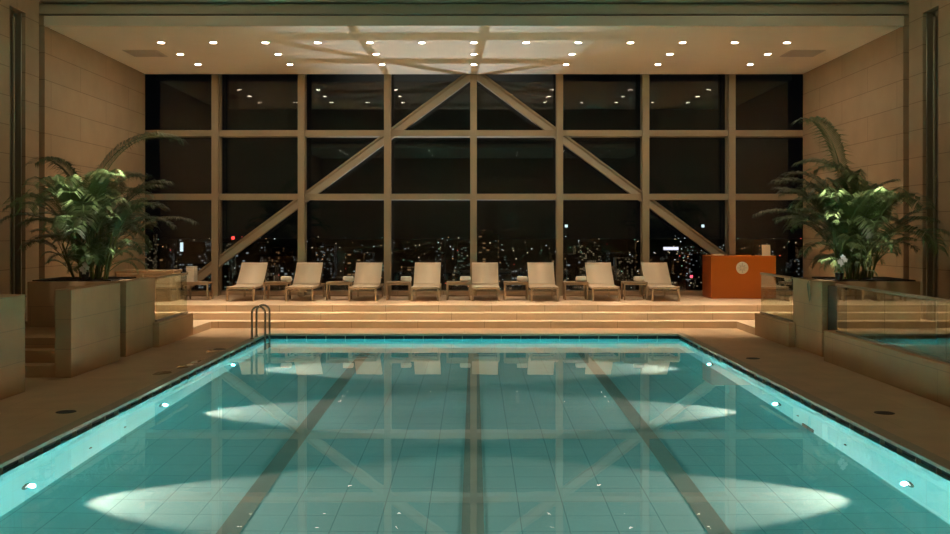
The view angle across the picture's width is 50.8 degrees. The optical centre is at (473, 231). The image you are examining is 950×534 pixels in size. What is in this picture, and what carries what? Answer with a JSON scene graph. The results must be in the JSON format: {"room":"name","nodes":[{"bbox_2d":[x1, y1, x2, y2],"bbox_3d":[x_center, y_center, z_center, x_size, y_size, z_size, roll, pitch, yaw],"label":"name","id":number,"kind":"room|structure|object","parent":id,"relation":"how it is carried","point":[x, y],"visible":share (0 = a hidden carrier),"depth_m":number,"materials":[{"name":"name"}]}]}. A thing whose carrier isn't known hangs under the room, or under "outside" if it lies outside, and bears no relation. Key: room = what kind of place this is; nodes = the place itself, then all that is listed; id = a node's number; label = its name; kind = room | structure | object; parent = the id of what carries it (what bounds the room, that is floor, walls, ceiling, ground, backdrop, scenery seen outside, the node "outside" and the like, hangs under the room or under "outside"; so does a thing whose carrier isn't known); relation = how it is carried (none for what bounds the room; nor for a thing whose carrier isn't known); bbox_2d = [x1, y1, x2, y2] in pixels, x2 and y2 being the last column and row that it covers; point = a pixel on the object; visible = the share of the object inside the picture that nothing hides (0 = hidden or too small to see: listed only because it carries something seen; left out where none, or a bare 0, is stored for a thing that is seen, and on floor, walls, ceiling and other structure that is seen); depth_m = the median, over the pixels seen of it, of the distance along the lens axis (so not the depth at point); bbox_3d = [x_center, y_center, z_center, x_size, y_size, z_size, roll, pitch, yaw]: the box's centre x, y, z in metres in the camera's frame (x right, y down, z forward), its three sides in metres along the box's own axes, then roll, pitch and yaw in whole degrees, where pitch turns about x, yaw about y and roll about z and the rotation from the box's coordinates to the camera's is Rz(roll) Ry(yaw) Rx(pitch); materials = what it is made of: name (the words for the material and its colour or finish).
{"room":"indoor swimming pool","nodes":[
{"label":"indoor swimming pool","id":0,"kind":"room"},
{"bbox_2d":[0,0,144,318],"bbox_3d":[-8.800,-2.450,12.200,0.600,9.700,29.600,0,0,0],"label":"wall","id":1,"kind":"structure","parent":0,"point":[62,97],"depth_m":19.98,"materials":[{"name":"stone"}]},
{"bbox_2d":[55,283,119,377],"bbox_3d":[-5.920,1.465,15.400,0.240,1.270,2.000,0,0,0],"label":"planter","id":2,"kind":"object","parent":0,"point":[87,317],"depth_m":14.96,"materials":[{"name":"stone"}]},
{"bbox_2d":[48,27,899,73],"bbox_3d":[0.000,-4.280,22.860,17.200,0.400,6.000,0,0,0],"label":"ceiling","id":3,"kind":"structure","parent":0,"point":[238,50],"depth_m":22.23,"materials":[{"name":"paint"}]},
{"bbox_2d":[122,50,167,56],"bbox_3d":[-7.490,-4.070,22.810,0.780,0.020,0.820,0,0,0],"label":"ceiling vent","id":4,"kind":"object","parent":3,"relation":"in","point":[136,53],"visible":1,"depth_m":22.74,"materials":[{"name":"beige paint"}]},
{"bbox_2d":[780,50,825,56],"bbox_3d":[7.490,-4.070,22.810,0.780,0.020,0.820,0,0,0],"label":"ceiling vent","id":5,"kind":"object","parent":3,"relation":"in","point":[792,53],"visible":1,"depth_m":22.74,"materials":[{"name":"beige metal"}]},
{"bbox_2d":[0,328,949,460],"bbox_3d":[0.000,2.250,9.650,17.000,0.300,24.300,0,0,0],"label":"floor","id":6,"kind":"structure","parent":0,"point":[27,416],"depth_m":13.95,"materials":[{"name":"stone"}]},
{"bbox_2d":[0,294,24,399],"bbox_3d":[-7.202,1.460,5.330,2.595,1.280,15.660,0,0,0],"label":"parapet","id":7,"kind":"object","parent":6,"relation":"on","point":[12,306],"visible":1,"depth_m":12.79,"materials":[{"name":"stone"}]},
{"bbox_2d":[25,327,54,377],"bbox_3d":[-7.240,1.847,15.615,2.520,0.505,2.370,0,0,0],"label":"steps","id":8,"kind":"structure","parent":6,"relation":"on","point":[39,341],"depth_m":14.75,"materials":[{"name":"stone"}]},
{"bbox_2d":[27,277,154,356],"bbox_3d":[-6.700,1.458,17.425,1.700,1.285,1.950,0,0,0],"label":"stone planter","id":9,"kind":"object","parent":6,"relation":"on","point":[137,295],"visible":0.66,"depth_m":16.93,"materials":[{"name":"brown stone"}]},
{"bbox_2d":[76,262,94,279],"bbox_3d":[-6.601,0.661,17.020,0.362,0.308,0.381,0,0,0],"label":"orchid","id":10,"kind":"object","parent":9,"relation":"on","point":[84,274],"visible":1,"depth_m":16.93,"materials":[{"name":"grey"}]},
{"bbox_2d":[21,168,175,278],"bbox_3d":[-6.496,-0.113,17.306,2.583,1.883,3.554,0,0,0],"label":"areca palm","id":11,"kind":"object","parent":9,"relation":"on","point":[118,224],"visible":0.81,"depth_m":17.06,"materials":[{"name":"plant"}]},
{"bbox_2d":[0,131,198,277],"bbox_3d":[-6.607,-0.521,17.877,3.286,2.699,4.340,0,0,0],"label":"areca palm","id":12,"kind":"object","parent":9,"relation":"in","point":[136,190],"visible":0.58,"depth_m":17.48,"materials":[{"name":"plant"}]},
{"bbox_2d":[25,313,192,346],"bbox_3d":[-7.115,1.875,19.300,2.770,0.450,2.200,0,0,0],"label":"wall","id":13,"kind":"structure","parent":6,"relation":"on","point":[167,331],"depth_m":19.08,"materials":[{"name":"stone"}]},
{"bbox_2d":[155,272,187,321],"bbox_3d":[-5.860,1.238,19.410,0.060,0.825,1.980,0,0,0],"label":"glass balustrade","id":14,"kind":"object","parent":13,"relation":"on","point":[185,273],"visible":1,"depth_m":19.28,"materials":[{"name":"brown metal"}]},
{"bbox_2d":[193,321,210,334],"bbox_3d":[-7.115,2.025,21.100,2.770,0.150,1.400,0,0,0],"label":"step","id":15,"kind":"structure","parent":6,"relation":"on","point":[198,326],"depth_m":21.18,"materials":[{"name":"stone"}]},
{"bbox_2d":[155,295,792,311],"bbox_3d":[0.000,1.875,24.800,17.000,0.450,4.400,0,0,0],"label":"platform","id":16,"kind":"object","parent":6,"relation":"on","point":[235,303],"visible":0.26,"depth_m":23.08,"materials":[{"name":"stone"}]},
{"bbox_2d":[115,269,182,301],"bbox_3d":[-7.770,1.280,23.930,1.380,0.740,0.740,0,0,0],"label":"countertop","id":17,"kind":"structure","parent":16,"relation":"on","point":[168,289],"depth_m":23.59,"materials":[{"name":"brown wood"}]},
{"bbox_2d":[115,269,182,272],"bbox_3d":[-7.770,0.940,23.930,1.380,0.060,0.740,0,0,0],"label":"countertop","id":18,"kind":"structure","parent":17,"relation":"on","point":[127,270],"depth_m":23.64,"materials":[{"name":"wood"}]},
{"bbox_2d":[145,130,210,294],"bbox_3d":[-7.844,-1.355,26.375,2.212,6.010,0.750,0,0,0],"label":"window","id":19,"kind":"structure","parent":16,"relation":"on","point":[180,133],"depth_m":26.00,"materials":[{"name":"beige paint"}]},
{"bbox_2d":[184,281,212,299],"bbox_3d":[-6.720,1.430,24.420,0.580,0.440,0.480,0,0,0],"label":"side table","id":20,"kind":"object","parent":16,"relation":"on","point":[206,283],"visible":0.99,"depth_m":24.19,"materials":[{"name":"brown wood"}]},
{"bbox_2d":[186,266,197,281],"bbox_3d":[-6.890,1.023,24.420,0.200,0.374,0.300,0,0,0],"label":"towel stack","id":21,"kind":"object","parent":20,"relation":"on","point":[192,276],"visible":0.95,"depth_m":24.27,"materials":[{"name":"beige fabric"}]},
{"bbox_2d":[211,74,221,295],"bbox_3d":[-6.708,-1.355,26.115,0.170,6.010,0.490,0,0,0],"label":"column","id":22,"kind":"structure","parent":16,"relation":"on","point":[216,79],"depth_m":25.87,"materials":[{"name":"beige paint"}]},
{"bbox_2d":[226,262,269,300],"bbox_3d":[-5.553,1.211,24.740,0.670,0.878,1.980,0,0,0],"label":"sun lounger","id":23,"kind":"object","parent":16,"relation":"on","point":[252,274],"visible":0.87,"depth_m":24.97,"materials":[{"name":"fabric"}]},
{"bbox_2d":[219,130,297,294],"bbox_3d":[-5.592,-1.355,26.375,2.172,6.010,0.750,0,0,0],"label":"window","id":24,"kind":"structure","parent":16,"relation":"on","point":[222,133],"depth_m":26.00,"materials":[{"name":"beige paint"}]},
{"bbox_2d":[264,281,290,299],"bbox_3d":[-4.799,1.430,24.420,0.580,0.440,0.480,0,0,0],"label":"side table","id":25,"kind":"object","parent":16,"relation":"on","point":[267,283],"visible":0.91,"depth_m":24.19,"materials":[{"name":"brown wood"}]},
{"bbox_2d":[298,74,306,295],"bbox_3d":[-4.476,-1.355,26.115,0.170,6.010,0.490,0,0,0],"label":"column","id":26,"kind":"structure","parent":16,"relation":"on","point":[302,78],"depth_m":25.87,"materials":[{"name":"beige paint"}]},
{"bbox_2d":[181,74,469,289],"bbox_3d":[-3.811,-1.337,26.120,7.610,5.724,0.200,0,0,0],"label":"brace","id":27,"kind":"object","parent":26,"relation":"attached to","point":[464,79],"visible":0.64,"depth_m":26.02,"materials":[{"name":"beige paint"}]},
{"bbox_2d":[285,262,324,300],"bbox_3d":[-4.156,1.211,24.740,0.670,0.878,1.980,0,0,0],"label":"sun lounger","id":28,"kind":"object","parent":16,"relation":"on","point":[307,274],"visible":1,"depth_m":25.00,"materials":[{"name":"fabric"}]},
{"bbox_2d":[326,281,351,299],"bbox_3d":[-3.293,1.430,24.420,0.580,0.440,0.480,0,0,0],"label":"side table","id":29,"kind":"object","parent":16,"relation":"on","point":[329,283],"visible":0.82,"depth_m":24.19,"materials":[{"name":"brown wood"}]},
{"bbox_2d":[305,130,383,294],"bbox_3d":[-3.360,-1.355,26.375,2.172,6.010,0.750,0,0,0],"label":"window","id":30,"kind":"structure","parent":16,"relation":"on","point":[308,133],"depth_m":26.00,"materials":[{"name":"beige paint"}]},
{"bbox_2d":[348,262,383,300],"bbox_3d":[-2.651,1.211,24.740,0.670,0.878,1.980,0,0,0],"label":"sun lounger","id":31,"kind":"object","parent":16,"relation":"on","point":[367,274],"visible":1,"depth_m":25.00,"materials":[{"name":"fabric"}]},
{"bbox_2d":[384,74,391,295],"bbox_3d":[-2.244,-1.355,26.115,0.170,6.010,0.490,0,0,0],"label":"column","id":32,"kind":"structure","parent":16,"relation":"on","point":[387,77],"depth_m":25.87,"materials":[{"name":"beige paint"}]},
{"bbox_2d":[386,281,410,299],"bbox_3d":[-1.835,1.430,24.420,0.580,0.440,0.480,0,0,0],"label":"side table","id":33,"kind":"object","parent":16,"relation":"on","point":[388,283],"visible":0.96,"depth_m":24.19,"materials":[{"name":"brown wood"}]},
{"bbox_2d":[411,262,441,300],"bbox_3d":[-1.169,1.211,24.740,0.670,0.878,1.980,0,0,0],"label":"sun lounger","id":34,"kind":"object","parent":16,"relation":"on","point":[426,274],"visible":1,"depth_m":25.00,"materials":[{"name":"fabric"}]},
{"bbox_2d":[391,130,469,294],"bbox_3d":[-1.128,-1.355,26.375,2.172,6.010,0.750,0,0,0],"label":"window","id":35,"kind":"structure","parent":16,"relation":"on","point":[397,133],"depth_m":26.00,"materials":[{"name":"beige paint"}]},
{"bbox_2d":[446,281,469,299],"bbox_3d":[-0.377,1.430,24.420,0.580,0.440,0.480,0,0,0],"label":"side table","id":36,"kind":"object","parent":16,"relation":"on","point":[448,283],"visible":1,"depth_m":24.19,"materials":[{"name":"brown wood"}]},
{"bbox_2d":[470,74,476,295],"bbox_3d":[-0.012,-1.355,26.115,0.170,6.010,0.490,0,0,0],"label":"column","id":37,"kind":"structure","parent":16,"relation":"on","point":[473,77],"depth_m":25.87,"materials":[{"name":"beige paint"}]},
{"bbox_2d":[472,262,499,300],"bbox_3d":[0.278,1.211,24.740,0.670,0.878,1.980,0,0,0],"label":"sun lounger","id":38,"kind":"object","parent":16,"relation":"on","point":[484,274],"visible":1,"depth_m":25.00,"materials":[{"name":"fabric"}]},
{"bbox_2d":[504,281,527,299],"bbox_3d":[1.021,1.430,24.420,0.580,0.440,0.480,0,0,0],"label":"side table","id":39,"kind":"object","parent":16,"relation":"on","point":[505,282],"visible":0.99,"depth_m":24.19,"materials":[{"name":"brown wood"}]},
{"bbox_2d":[477,130,555,294],"bbox_3d":[1.104,-1.355,26.375,2.172,6.010,0.750,0,0,0],"label":"window","id":40,"kind":"structure","parent":16,"relation":"on","point":[480,133],"depth_m":26.00,"materials":[{"name":"beige paint"}]},
{"bbox_2d":[527,262,558,300],"bbox_3d":[1.681,1.211,24.740,0.670,0.878,1.980,0,0,0],"label":"sun lounger","id":41,"kind":"object","parent":16,"relation":"on","point":[540,274],"visible":0.88,"depth_m":24.97,"materials":[{"name":"fabric"}]},
{"bbox_2d":[556,74,562,295],"bbox_3d":[2.220,-1.355,26.115,0.170,6.010,0.490,0,0,0],"label":"column","id":42,"kind":"structure","parent":16,"relation":"on","point":[559,77],"depth_m":25.87,"materials":[{"name":"beige paint"}]},
{"bbox_2d":[563,281,587,299],"bbox_3d":[2.479,1.430,24.420,0.580,0.440,0.480,0,0,0],"label":"side table","id":43,"kind":"object","parent":16,"relation":"on","point":[565,283],"visible":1,"depth_m":24.19,"materials":[{"name":"brown wood"}]},
{"bbox_2d":[584,262,619,300],"bbox_3d":[3.140,1.211,24.740,0.670,0.878,1.980,0,0,0],"label":"sun lounger","id":44,"kind":"object","parent":16,"relation":"on","point":[598,274],"visible":0.84,"depth_m":24.97,"materials":[{"name":"fabric"}]},
{"bbox_2d":[563,130,641,294],"bbox_3d":[3.336,-1.355,26.375,2.172,6.010,0.750,0,0,0],"label":"window","id":45,"kind":"structure","parent":16,"relation":"on","point":[570,133],"depth_m":26.00,"materials":[{"name":"beige paint"}]},
{"bbox_2d":[621,281,647,299],"bbox_3d":[3.912,1.430,24.420,0.580,0.440,0.480,0,0,0],"label":"side table","id":46,"kind":"object","parent":16,"relation":"on","point":[644,283],"visible":1,"depth_m":24.19,"materials":[{"name":"brown wood"}]},
{"bbox_2d":[640,74,648,295],"bbox_3d":[4.452,-1.355,26.115,0.170,6.010,0.490,0,0,0],"label":"column","id":47,"kind":"structure","parent":16,"relation":"on","point":[644,78],"depth_m":25.87,"materials":[{"name":"beige paint"}]},
{"bbox_2d":[477,74,727,254],"bbox_3d":[3.811,-1.337,26.120,7.610,5.724,0.200,0,0,0],"label":"brace","id":48,"kind":"object","parent":47,"relation":"attached to","point":[482,79],"visible":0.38,"depth_m":26.02,"materials":[{"name":"beige paint"}]},
{"bbox_2d":[639,262,679,300],"bbox_3d":[4.560,1.211,24.740,0.670,0.878,1.980,0,0,0],"label":"sun lounger","id":49,"kind":"object","parent":16,"relation":"on","point":[656,274],"visible":0.91,"depth_m":25.00,"materials":[{"name":"fabric"}]},
{"bbox_2d":[649,130,727,294],"bbox_3d":[5.568,-1.355,26.375,2.172,6.010,0.750,0,0,0],"label":"window","id":50,"kind":"structure","parent":16,"relation":"on","point":[652,133],"depth_m":26.00,"materials":[{"name":"beige paint"}]},
{"bbox_2d":[725,74,735,254],"bbox_3d":[6.684,-1.355,26.115,0.170,6.010,0.490,0,0,0],"label":"column","id":51,"kind":"structure","parent":16,"relation":"on","point":[730,79],"depth_m":25.87,"materials":[{"name":"beige paint"}]},
{"bbox_2d":[702,255,775,298],"bbox_3d":[6.685,1.120,25.265,1.620,1.060,0.969,0,0,0],"label":"reception desk","id":52,"kind":"object","parent":16,"relation":"on","point":[726,276],"visible":0.94,"depth_m":24.80,"materials":[{"name":"brown wood"}]},
{"bbox_2d":[736,130,802,294],"bbox_3d":[7.832,-1.355,26.375,2.236,6.010,0.750,0,0,0],"label":"window","id":53,"kind":"structure","parent":16,"relation":"on","point":[739,133],"depth_m":26.00,"materials":[{"name":"beige paint"}]},
{"bbox_2d":[155,312,792,327],"bbox_3d":[0.000,1.950,22.200,17.000,0.300,0.800,0,0,0],"label":"steps","id":54,"kind":"structure","parent":6,"relation":"on","point":[218,319],"depth_m":22.20,"materials":[{"name":"stone"}]},
{"bbox_2d":[0,336,949,477],"bbox_3d":[-0.040,2.894,10.690,9.040,1.532,20.180,0,0,0],"label":"basin","id":55,"kind":"object","parent":6,"relation":"in","point":[21,460],"visible":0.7,"depth_m":15.78,"materials":[{"name":"tile"}]},
{"bbox_2d":[0,333,266,467],"bbox_3d":[-4.340,2.108,10.690,0.160,0.040,19.900,0,0,0],"label":"trim","id":56,"kind":"structure","parent":55,"relation":"on","point":[38,443],"depth_m":11.70,"materials":[{"name":"stone"}]},
{"bbox_2d":[250,304,270,343],"bbox_3d":[-4.220,2.270,19.790,0.340,1.660,0.498,0,0,0],"label":"pool ladder","id":57,"kind":"object","parent":56,"relation":"attached to","point":[260,305],"visible":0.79,"depth_m":19.98,"materials":[{"name":"silver metal"}]},
{"bbox_2d":[266,333,677,335],"bbox_3d":[-0.040,2.108,20.560,8.440,0.040,0.160,0,0,0],"label":"trim","id":58,"kind":"structure","parent":55,"relation":"on","point":[272,334],"depth_m":20.48,"materials":[{"name":"stone"}]},
{"bbox_2d":[0,339,949,533],"bbox_3d":[-0.040,2.191,10.690,8.540,0.001,19.660,0,0,0],"label":"water","id":59,"kind":"object","parent":55,"relation":"in","point":[277,436],"visible":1,"depth_m":9.98,"materials":[{"name":"teal liquid"}]},
{"bbox_2d":[677,333,949,473],"bbox_3d":[4.260,2.108,10.690,0.160,0.040,19.900,0,0,0],"label":"trim","id":60,"kind":"structure","parent":55,"relation":"on","point":[925,455],"depth_m":11.56,"materials":[{"name":"stone"}]},
{"bbox_2d":[737,321,754,334],"bbox_3d":[7.115,2.025,21.100,2.770,0.150,1.400,0,0,0],"label":"step","id":61,"kind":"structure","parent":6,"relation":"on","point":[747,326],"depth_m":21.18,"materials":[{"name":"stone"}]},
{"bbox_2d":[755,313,934,346],"bbox_3d":[7.115,1.875,19.300,2.770,0.450,2.200,0,0,0],"label":"wall","id":62,"kind":"structure","parent":6,"relation":"on","point":[780,331],"depth_m":18.69,"materials":[{"name":"stone"}]},
{"bbox_2d":[760,272,792,321],"bbox_3d":[5.860,1.238,19.410,0.060,0.825,1.980,0,0,0],"label":"glass balustrade","id":63,"kind":"object","parent":62,"relation":"on","point":[761,273],"visible":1,"depth_m":19.28,"materials":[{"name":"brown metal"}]},
{"bbox_2d":[793,277,920,356],"bbox_3d":[6.700,1.458,17.375,1.700,1.285,2.050,0,0,0],"label":"stone planter","id":64,"kind":"object","parent":6,"relation":"on","point":[883,317],"visible":0.75,"depth_m":16.90,"materials":[{"name":"stone"}]},
{"bbox_2d":[833,254,847,280],"bbox_3d":[6.199,0.601,16.930,0.362,0.448,0.381,0,0,0],"label":"orchid","id":65,"kind":"object","parent":64,"relation":"on","point":[838,276],"visible":1,"depth_m":16.86,"materials":[{"name":"grey plant"}]},
{"bbox_2d":[752,116,949,277],"bbox_3d":[6.703,-0.597,18.059,3.418,2.852,4.736,0,0,0],"label":"areca palm","id":66,"kind":"object","parent":64,"relation":"in","point":[855,186],"visible":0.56,"depth_m":17.56,"materials":[{"name":"plant"}]},
{"bbox_2d":[772,186,929,278],"bbox_3d":[6.302,0.001,17.439,2.173,1.657,3.790,0,0,0],"label":"areca palm","id":67,"kind":"object","parent":64,"relation":"on","point":[833,218],"visible":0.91,"depth_m":17.02,"materials":[{"name":"plant"}]},
{"bbox_2d":[803,0,949,344],"bbox_3d":[8.800,-2.450,12.200,0.600,9.700,29.600,0,0,0],"label":"wall","id":68,"kind":"structure","parent":0,"point":[889,95],"depth_m":19.98,"materials":[{"name":"stone"}]},
{"bbox_2d":[39,4,908,14],"bbox_3d":[0.000,-4.400,19.835,17.300,0.200,0.230,0,0,0],"label":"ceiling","id":69,"kind":"structure","parent":68,"relation":"attached to","point":[44,9],"depth_m":19.72,"materials":[{"name":"paint"}]},
{"bbox_2d":[44,16,903,26],"bbox_3d":[0.000,-4.170,19.800,17.000,0.210,0.120,0,0,0],"label":"ceiling beam","id":70,"kind":"structure","parent":68,"relation":"attached to","point":[49,21],"depth_m":19.74,"materials":[{"name":"paint"}]},
{"bbox_2d":[46,15,901,15],"bbox_3d":[0.000,-4.287,19.895,17.000,0.025,0.110,0,0,0],"label":"trim","id":71,"kind":"structure","parent":68,"relation":"attached to","point":[46,15],"depth_m":19.84,"materials":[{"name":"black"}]},
{"bbox_2d":[824,330,949,406],"bbox_3d":[5.810,1.850,6.900,0.220,0.500,18.800,0,0,0],"label":"wall","id":72,"kind":"structure","parent":0,"point":[925,377],"depth_m":13.69,"materials":[{"name":"stone"}]},
{"bbox_2d":[835,284,949,363],"bbox_3d":[5.810,1.212,9.525,0.060,0.775,12.950,0,0,0],"label":"glass balustrade","id":73,"kind":"object","parent":72,"relation":"on","point":[839,285],"visible":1,"depth_m":13.69,"materials":[{"name":"clear glass"}]},
{"bbox_2d":[896,345,949,359],"bbox_3d":[7.210,2.000,7.175,2.580,0.200,19.350,0,0,0],"label":"water","id":74,"kind":"structure","parent":0,"point":[942,351],"depth_m":16.17,"materials":[{"name":"liquid"}]},
{"bbox_3d":[0.000,-6.050,20.075,18.200,2.500,0.250,0,0,0],"label":"wall","id":75,"kind":"structure","parent":0,"visible":0},
{"bbox_2d":[40,0,907,3],"bbox_3d":[0.000,-4.690,19.775,17.300,0.320,0.350,0,0,0],"label":"trim","id":76,"kind":"structure","parent":75,"relation":"attached to","point":[43,1],"depth_m":19.65,"materials":[{"name":"metal"}]},
{"label":"outside","id":77,"kind":"structure","parent":0,"visible":0},
{"bbox_2d":[157,239,802,289],"bbox_3d":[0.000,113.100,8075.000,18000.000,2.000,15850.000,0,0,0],"label":"city skyline","id":78,"kind":"structure","parent":77,"point":[402,256],"depth_m":6406.68,"materials":[{"name":"black"}]},
{"bbox_2d":[148,234,156,268],"bbox_3d":[-691.014,58.180,2127.419,26.448,107.840,26.448,0,0,0],"label":"building","id":79,"kind":"structure","parent":78,"relation":"on","point":[152,256],"depth_m":2114.25,"materials":[{"name":"black"}]},
{"bbox_2d":[158,244,168,268],"bbox_3d":[-365.958,63.052,1177.337,9.972,98.096,9.972,0,0,0],"label":"building","id":80,"kind":"structure","parent":78,"relation":"on","point":[163,252],"depth_m":1172.45,"materials":[{"name":"black"}]},
{"bbox_2d":[157,248,174,268],"bbox_3d":[-883.594,74.974,2788.265,75.299,74.253,75.299,0,0,0],"label":"building","id":81,"kind":"structure","parent":78,"relation":"on","point":[171,250],"depth_m":2796.82,"materials":[{"name":"black"}]},
{"bbox_2d":[177,239,210,289],"bbox_3d":[-413.594,61.007,1483.028,40.881,102.186,40.881,0,0,0],"label":"building","id":82,"kind":"structure","parent":78,"relation":"on","point":[198,254],"depth_m":1462.71,"materials":[{"name":"black"}]},
{"bbox_2d":[222,252,235,288],"bbox_3d":[-507.327,75.835,1985.976,54.640,72.530,54.640,0,0,0],"label":"building","id":83,"kind":"structure","parent":78,"relation":"on","point":[229,268],"depth_m":1958.70,"materials":[{"name":"black"}]},
{"bbox_2d":[236,240,264,289],"bbox_3d":[-256.777,60.637,1149.087,27.572,102.927,27.573,0,0,0],"label":"building","id":84,"kind":"structure","parent":78,"relation":"on","point":[255,252],"depth_m":1135.27,"materials":[{"name":"black"}]},
{"bbox_2d":[265,266,278,280],"bbox_3d":[-485.598,96.280,2324.847,57.480,31.640,57.480,0,0,0],"label":"building","id":85,"kind":"structure","parent":78,"relation":"on","point":[272,272],"depth_m":2296.11,"materials":[{"name":"black"}]},
{"bbox_2d":[271,247,284,265],"bbox_3d":[-465.583,74.489,2379.250,26.974,75.221,26.974,0,0,0],"label":"building","id":86,"kind":"structure","parent":78,"relation":"on","point":[275,251],"depth_m":2365.53,"materials":[{"name":"black"}]},
{"bbox_2d":[279,252,295,289],"bbox_3d":[-200.899,66.930,1077.785,15.184,90.340,15.184,0,0,0],"label":"building","id":87,"kind":"structure","parent":78,"relation":"on","point":[287,262],"depth_m":1070.14,"materials":[{"name":"black"}]},
{"bbox_2d":[315,242,336,277],"bbox_3d":[-364.947,68.658,2467.820,45.898,86.883,45.898,0,0,0],"label":"building","id":88,"kind":"structure","parent":78,"relation":"on","point":[328,253],"depth_m":2444.80,"materials":[{"name":"black"}]},
{"bbox_2d":[345,253,364,289],"bbox_3d":[-126.597,67.567,1065.368,18.954,89.066,18.954,0,0,0],"label":"building","id":89,"kind":"structure","parent":78,"relation":"on","point":[351,259],"depth_m":1055.87,"materials":[{"name":"black"}]},
{"bbox_2d":[402,266,419,289],"bbox_3d":[-65.233,74.127,1039.415,17.371,75.947,17.371,0,0,0],"label":"building","id":90,"kind":"structure","parent":78,"relation":"on","point":[406,270],"depth_m":1030.65,"materials":[{"name":"black"}]},
{"bbox_2d":[435,250,444,280],"bbox_3d":[-78.158,76.651,2316.233,23.197,70.898,23.197,0,0,0],"label":"building","id":91,"kind":"structure","parent":78,"relation":"on","point":[439,257],"depth_m":2304.54,"materials":[{"name":"black"}]},
{"bbox_2d":[448,273,460,289],"bbox_3d":[-21.571,79.240,1129.075,14.188,65.720,14.188,0,0,0],"label":"building","id":92,"kind":"structure","parent":78,"relation":"on","point":[451,276],"depth_m":1122.05,"materials":[{"name":"black"}]},
{"bbox_2d":[458,241,469,274],"bbox_3d":[-26.625,68.103,2639.630,32.117,87.993,32.117,0,0,0],"label":"building","id":93,"kind":"structure","parent":78,"relation":"on","point":[463,246],"depth_m":2623.53,"materials":[{"name":"black"}]},
{"bbox_2d":[477,230,498,289],"bbox_3d":[17.963,54.584,1333.854,29.286,115.031,29.286,0,0,0],"label":"building","id":94,"kind":"structure","parent":78,"relation":"on","point":[487,241],"depth_m":1319.19,"materials":[{"name":"black"}]},
{"bbox_2d":[499,256,509,268],"bbox_3d":[85.087,93.054,3029.525,46.630,38.092,46.630,0,0,0],"label":"building","id":95,"kind":"structure","parent":78,"relation":"on","point":[504,263],"depth_m":3006.42,"materials":[{"name":"black"}]},
{"bbox_2d":[511,270,521,289],"bbox_3d":[55.694,80.881,1302.272,13.599,62.438,13.599,0,0,0],"label":"building","id":96,"kind":"structure","parent":78,"relation":"on","point":[515,273],"depth_m":1295.57,"materials":[{"name":"black"}]},
{"bbox_2d":[550,254,577,289],"bbox_3d":[101.596,68.508,1136.923,29.162,87.185,29.162,0,0,0],"label":"building","id":97,"kind":"structure","parent":78,"relation":"on","point":[552,256],"depth_m":1122.32,"materials":[{"name":"black"}]},
{"bbox_2d":[566,254,579,289],"bbox_3d":[107.867,68.085,1090.028,14.016,88.030,14.015,0,0,0],"label":"building","id":98,"kind":"structure","parent":78,"relation":"on","point":[572,262],"depth_m":1083.02,"materials":[{"name":"black"}]},
{"bbox_2d":[573,242,600,289],"bbox_3d":[222.655,65.708,1972.916,49.381,92.784,49.381,0,0,0],"label":"building","id":99,"kind":"structure","parent":78,"relation":"on","point":[586,251],"depth_m":1948.21,"materials":[{"name":"black"}]},
{"bbox_2d":[601,250,622,266],"bbox_3d":[444.101,85.045,3252.298,70.737,54.110,70.737,0,0,0],"label":"building","id":100,"kind":"structure","parent":78,"relation":"on","point":[606,256],"depth_m":3216.76,"materials":[{"name":"black"}]},
{"bbox_2d":[614,257,634,279],"bbox_3d":[353.519,86.018,2337.245,45.418,52.164,45.418,0,0,0],"label":"building","id":101,"kind":"structure","parent":78,"relation":"on","point":[626,265],"depth_m":2314.69,"materials":[{"name":"black"}]},
{"bbox_2d":[635,241,639,289],"bbox_3d":[302.798,64.303,1817.472,17.842,95.593,17.842,0,0,0],"label":"building","id":102,"kind":"structure","parent":78,"relation":"on","point":[637,243],"depth_m":1808.41,"materials":[{"name":"black"}]},
{"bbox_2d":[660,254,677,272],"bbox_3d":[540.818,86.860,2728.050,55.165,50.479,55.165,0,0,0],"label":"building","id":103,"kind":"structure","parent":78,"relation":"on","point":[667,256],"depth_m":2711.43,"materials":[{"name":"black"}]},
{"bbox_2d":[672,260,685,289],"bbox_3d":[351.777,80.277,1718.695,20.057,63.646,20.057,0,0,0],"label":"building","id":104,"kind":"structure","parent":78,"relation":"on","point":[678,266],"depth_m":1708.83,"materials":[{"name":"black"}]},
{"bbox_2d":[678,247,696,280],"bbox_3d":[488.740,72.878,2291.996,36.634,78.444,36.634,0,0,0],"label":"building","id":105,"kind":"structure","parent":78,"relation":"on","point":[691,260],"depth_m":2273.80,"materials":[{"name":"black"}]},
{"bbox_2d":[693,274,701,289],"bbox_3d":[395.145,92.991,1733.539,25.694,38.219,25.694,0,0,0],"label":"building","id":106,"kind":"structure","parent":78,"relation":"on","point":[697,282],"depth_m":1720.55,"materials":[{"name":"black"}]},
{"bbox_2d":[776,279,787,289],"bbox_3d":[372.366,85.192,1224.042,18.669,53.815,18.669,0,0,0],"label":"building","id":107,"kind":"structure","parent":78,"relation":"on","point":[781,284],"depth_m":1214.70,"materials":[{"name":"black"}]},
{"bbox_2d":[783,268,793,289],"bbox_3d":[491.769,84.303,1564.472,12.784,55.594,12.784,0,0,0],"label":"building","id":108,"kind":"structure","parent":78,"relation":"on","point":[788,271],"depth_m":1558.19,"materials":[{"name":"black"}]},
{"bbox_2d":[786,259,802,276],"bbox_3d":[678.143,83.887,2076.606,47.145,56.426,47.145,0,0,0],"label":"building","id":109,"kind":"structure","parent":78,"relation":"on","point":[796,265],"depth_m":2053.20,"materials":[{"name":"black"}]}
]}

